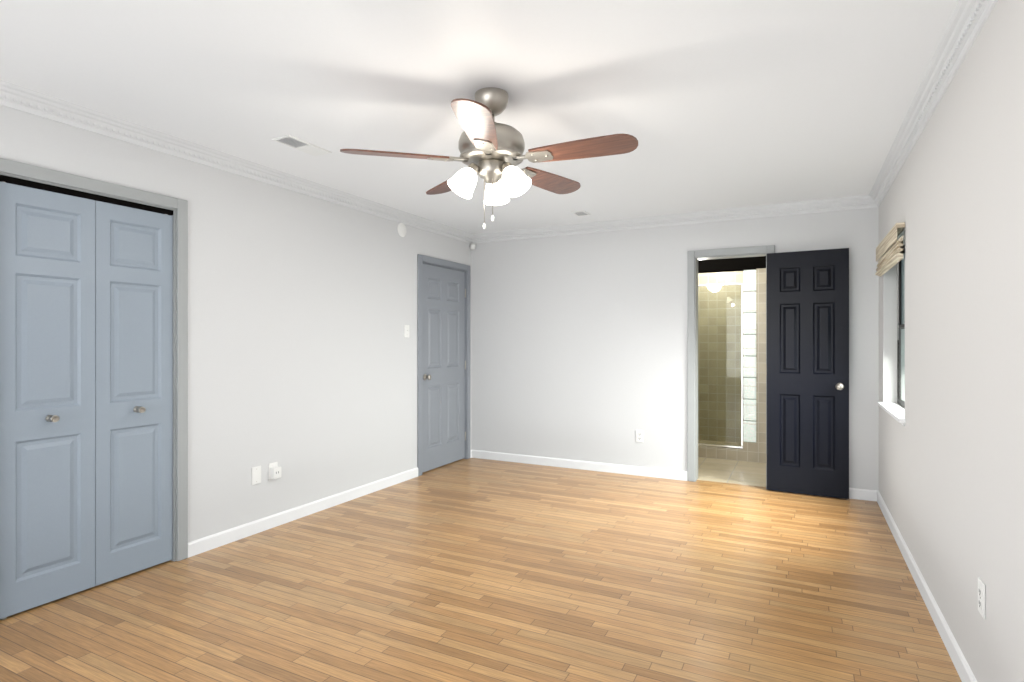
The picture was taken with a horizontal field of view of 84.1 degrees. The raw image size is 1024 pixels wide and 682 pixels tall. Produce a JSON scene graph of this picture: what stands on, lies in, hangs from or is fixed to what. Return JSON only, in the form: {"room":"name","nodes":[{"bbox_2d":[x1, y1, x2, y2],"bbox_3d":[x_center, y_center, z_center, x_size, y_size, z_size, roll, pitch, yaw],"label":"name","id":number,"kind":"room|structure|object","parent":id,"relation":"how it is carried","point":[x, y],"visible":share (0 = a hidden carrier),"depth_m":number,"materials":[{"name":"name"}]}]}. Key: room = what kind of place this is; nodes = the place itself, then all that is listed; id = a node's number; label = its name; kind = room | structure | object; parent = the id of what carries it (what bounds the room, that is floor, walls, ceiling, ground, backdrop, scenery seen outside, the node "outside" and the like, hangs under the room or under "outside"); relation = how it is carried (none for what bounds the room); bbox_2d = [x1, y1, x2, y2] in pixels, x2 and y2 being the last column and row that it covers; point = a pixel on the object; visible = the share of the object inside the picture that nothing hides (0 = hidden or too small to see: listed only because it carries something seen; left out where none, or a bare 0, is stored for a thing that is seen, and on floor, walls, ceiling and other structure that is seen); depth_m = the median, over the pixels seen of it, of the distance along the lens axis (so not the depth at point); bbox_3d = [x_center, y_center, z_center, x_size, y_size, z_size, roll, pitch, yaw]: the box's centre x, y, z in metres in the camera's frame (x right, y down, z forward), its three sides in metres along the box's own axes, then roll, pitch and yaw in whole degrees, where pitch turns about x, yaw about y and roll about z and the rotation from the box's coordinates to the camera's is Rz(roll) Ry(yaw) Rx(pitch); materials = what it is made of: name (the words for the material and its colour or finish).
{"room":"empty bedroom","nodes":[
{"label":"empty bedroom","id":0,"kind":"room"},
{"bbox_2d":[0,105,470,541],"bbox_3d":[-2.321,0.060,2.737,0.140,2.440,8.250,0,0,27],"label":"wall","id":1,"kind":"structure","parent":0,"point":[302,352],"depth_m":3.95,"materials":[{"name":"paint"}]},
{"bbox_2d":[0,181,172,619],"bbox_3d":[-2.147,0.269,2.936,0.100,2.019,0.807,0,0,27],"label":"bifold closet door","id":2,"kind":"structure","parent":1,"relation":"in","point":[86,393],"depth_m":2.88,"materials":[{"name":"paint"}]},
{"bbox_2d":[0,158,187,561],"bbox_3d":[-2.197,0.226,2.961,0.157,2.108,0.954,0,0,27],"label":"trim","id":3,"kind":"structure","parent":1,"relation":"attached to","point":[27,175],"depth_m":3.30,"materials":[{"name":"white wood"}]},
{"bbox_2d":[252,466,260,484],"bbox_3d":[-1.703,0.895,3.786,0.007,0.116,0.072,0,0,27],"label":"electrical outlet","id":4,"kind":"object","parent":1,"relation":"attached to","point":[256,475],"visible":1,"depth_m":3.78,"materials":[{"name":"white plastic"}]},
{"bbox_2d":[269,462,280,480],"bbox_3d":[-1.624,0.895,3.897,0.046,0.116,0.072,0,0,27],"label":"adapter","id":5,"kind":"object","parent":1,"relation":"attached to","point":[274,470],"visible":1,"depth_m":3.88,"materials":[{"name":"white plastic"}]},
{"bbox_2d":[188,467,417,557],"bbox_3d":[-1.405,1.238,4.364,0.013,0.085,2.264,0,0,27],"label":"baseboard","id":6,"kind":"structure","parent":1,"relation":"attached to","point":[225,537],"depth_m":4.03,"materials":[{"name":"white wood"}]},
{"bbox_2d":[397,223,405,236],"bbox_3d":[-0.998,-1.010,5.166,0.010,0.128,0.128,0,0,27],"label":"round plate","id":7,"kind":"object","parent":1,"relation":"attached to","point":[401,228],"visible":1,"depth_m":5.15,"materials":[{"name":"white plastic"}]},
{"bbox_2d":[404,325,408,337],"bbox_3d":[-0.963,-0.090,5.227,0.017,0.116,0.072,0,0,27],"label":"light switch","id":8,"kind":"object","parent":1,"relation":"attached to","point":[406,331],"visible":1,"depth_m":5.22,"materials":[{"name":"white plastic"}]},
{"bbox_2d":[417,254,469,475],"bbox_3d":[-0.738,0.229,5.825,0.157,2.103,0.946,0,0,27],"label":"door frame","id":9,"kind":"structure","parent":1,"relation":"attached to","point":[424,259],"depth_m":5.59,"materials":[{"name":"paint"}]},
{"bbox_2d":[422,263,465,472],"bbox_3d":[-0.679,0.259,5.799,0.098,2.018,0.808,0,0,27],"label":"door","id":10,"kind":"structure","parent":1,"relation":"in","point":[443,365],"depth_m":5.78,"materials":[{"name":"paint"}]},
{"bbox_2d":[470,243,475,248],"bbox_3d":[-0.431,-1.035,6.209,0.054,0.068,0.068,0,0,-18],"label":"sensor","id":11,"kind":"object","parent":1,"relation":"attached to","point":[472,245],"visible":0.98,"depth_m":6.19,"materials":[{"name":"white plastic"}]},
{"bbox_2d":[0,0,997,243],"bbox_3d":[-0.570,-1.115,1.845,3.790,0.090,7.970,0,0,27],"label":"crown molding","id":12,"kind":"structure","parent":1,"relation":"attached to","point":[967,21],"depth_m":3.44,"materials":[{"name":"paint"}]},
{"bbox_2d":[0,0,958,233],"bbox_3d":[-0.570,-1.210,1.845,4.070,0.100,8.250,0,0,27],"label":"ceiling","id":13,"kind":"structure","parent":0,"point":[709,105],"depth_m":2.56,"materials":[{"name":"paint"}]},
{"bbox_2d":[272,135,331,155],"bbox_3d":[-1.241,-1.155,3.368,0.140,0.009,0.325,0,0,27],"label":"ceiling vent","id":14,"kind":"object","parent":13,"relation":"in","point":[300,145],"visible":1,"depth_m":3.36,"materials":[{"name":"white plastic"}]},
{"bbox_2d":[340,87,637,228],"bbox_3d":[-0.049,-0.842,2.666,1.276,0.636,1.307,0,0,27],"label":"fan","id":15,"kind":"object","parent":13,"relation":"hanging from","point":[491,150],"visible":1,"depth_m":2.58,"materials":[{"name":"brown wood"}]},
{"bbox_2d":[571,210,589,216],"bbox_3d":[0.625,-1.155,5.147,0.120,0.009,0.180,0,0,27],"label":"ceiling vent","id":16,"kind":"object","parent":13,"relation":"in","point":[580,213],"visible":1,"depth_m":5.14,"materials":[{"name":"white plastic"}]},
{"bbox_2d":[0,458,961,681],"bbox_3d":[-0.924,1.320,1.986,4.830,0.080,8.180,0,0,27],"label":"floor","id":17,"kind":"structure","parent":0,"point":[474,570],"depth_m":2.83,"materials":[{"name":"brown wood"}]},
{"bbox_2d":[471,207,878,490],"bbox_3d":[1.271,0.060,5.458,3.790,2.440,0.140,0,0,27],"label":"wall","id":18,"kind":"structure","parent":0,"point":[579,346],"depth_m":5.52,"materials":[{"name":"paint"}]},
{"bbox_2d":[470,450,687,480],"bbox_3d":[0.577,1.238,5.722,2.312,0.085,0.020,0,0,27],"label":"baseboard","id":19,"kind":"structure","parent":18,"relation":"attached to","point":[547,461],"depth_m":5.65,"materials":[{"name":"white wood"}]},
{"bbox_2d":[636,430,643,441],"bbox_3d":[1.215,0.905,5.403,0.072,0.116,0.008,0,0,27],"label":"electrical outlet","id":20,"kind":"object","parent":18,"relation":"attached to","point":[639,435],"visible":1,"depth_m":5.40,"materials":[{"name":"white plastic"}]},
{"bbox_2d":[688,245,774,488],"bbox_3d":[1.962,0.229,5.096,0.726,2.103,0.157,0,0,27],"label":"door frame","id":21,"kind":"structure","parent":18,"relation":"attached to","point":[695,256],"depth_m":5.17,"materials":[{"name":"white wood"}]},
{"bbox_2d":[766,248,848,498],"bbox_3d":[2.431,0.261,4.693,0.613,2.015,0.118,0,0,27],"label":"door","id":22,"kind":"structure","parent":18,"relation":"in","point":[807,369],"depth_m":4.70,"materials":[{"name":"paint"}]},
{"bbox_2d":[849,488,875,500],"bbox_3d":[2.572,1.238,4.709,0.712,0.085,0.013,0,0,27],"label":"baseboard","id":23,"kind":"structure","parent":18,"relation":"attached to","point":[854,493],"depth_m":4.57,"materials":[{"name":"white wood"}]},
{"bbox_2d":[698,271,743,442],"bbox_3d":[2.732,0.060,6.992,2.100,2.440,0.100,0,0,27],"label":"shower door","id":24,"kind":"structure","parent":0,"point":[721,277],"depth_m":7.02,"materials":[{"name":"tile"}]},
{"bbox_2d":[697,440,765,486],"bbox_3d":[2.283,1.261,6.110,2.100,0.198,2.080,0,0,27],"label":"floor","id":25,"kind":"structure","parent":0,"point":[732,465],"depth_m":5.89,"materials":[{"name":"tile"}]},
{"bbox_2d":[698,283,742,448],"bbox_3d":[1.982,0.267,6.355,1.121,1.783,0.060,0,0,27],"label":"shower enclosure","id":26,"kind":"object","parent":25,"relation":"on","point":[741,378],"visible":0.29,"depth_m":6.21,"materials":[{"name":"clear glass"}]},
{"bbox_2d":[743,268,765,451],"bbox_3d":[2.834,0.199,5.941,0.765,1.927,0.118,0,0,27],"label":"glass block window","id":27,"kind":"structure","parent":25,"relation":"on","point":[754,360],"depth_m":6.01,"materials":[{"name":"glass"}]},
{"bbox_2d":[698,256,765,272],"bbox_3d":[2.298,-1.012,6.141,2.100,0.495,2.010,0,0,27],"label":"ceiling","id":28,"kind":"structure","parent":0,"point":[727,265],"depth_m":6.10,"materials":[{"name":"paint"}]},
{"bbox_2d":[879,0,1023,681],"bbox_3d":[1.181,0.060,0.953,0.140,2.440,8.250,0,0,27],"label":"wall","id":29,"kind":"structure","parent":0,"point":[951,471],"depth_m":2.11,"materials":[{"name":"paint"}]},
{"bbox_2d":[878,245,905,425],"bbox_3d":[2.609,-0.083,3.822,0.142,1.175,1.070,0,0,27],"label":"window","id":30,"kind":"structure","parent":29,"relation":"in","point":[895,411],"depth_m":4.18,"materials":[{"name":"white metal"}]},
{"bbox_2d":[875,222,904,276],"bbox_3d":[2.551,-0.356,3.852,0.047,0.702,1.050,0,0,27],"label":"window blind","id":31,"kind":"object","parent":30,"relation":"attached to","point":[891,257],"visible":1,"depth_m":3.66,"materials":[{"name":"beige fabric"}]},
{"bbox_2d":[876,490,976,681],"bbox_3d":[1.113,1.238,0.988,0.013,0.085,7.970,0,0,27],"label":"baseboard","id":32,"kind":"structure","parent":29,"relation":"attached to","point":[964,671],"depth_m":2.63,"materials":[{"name":"white wood"}]},
{"bbox_2d":[978,577,984,618],"bbox_3d":[1.598,0.875,1.935,0.008,0.116,0.072,0,0,27],"label":"electrical outlet","id":33,"kind":"object","parent":29,"relation":"attached to","point":[981,597],"visible":1,"depth_m":1.92,"materials":[{"name":"white plastic"}]}
]}

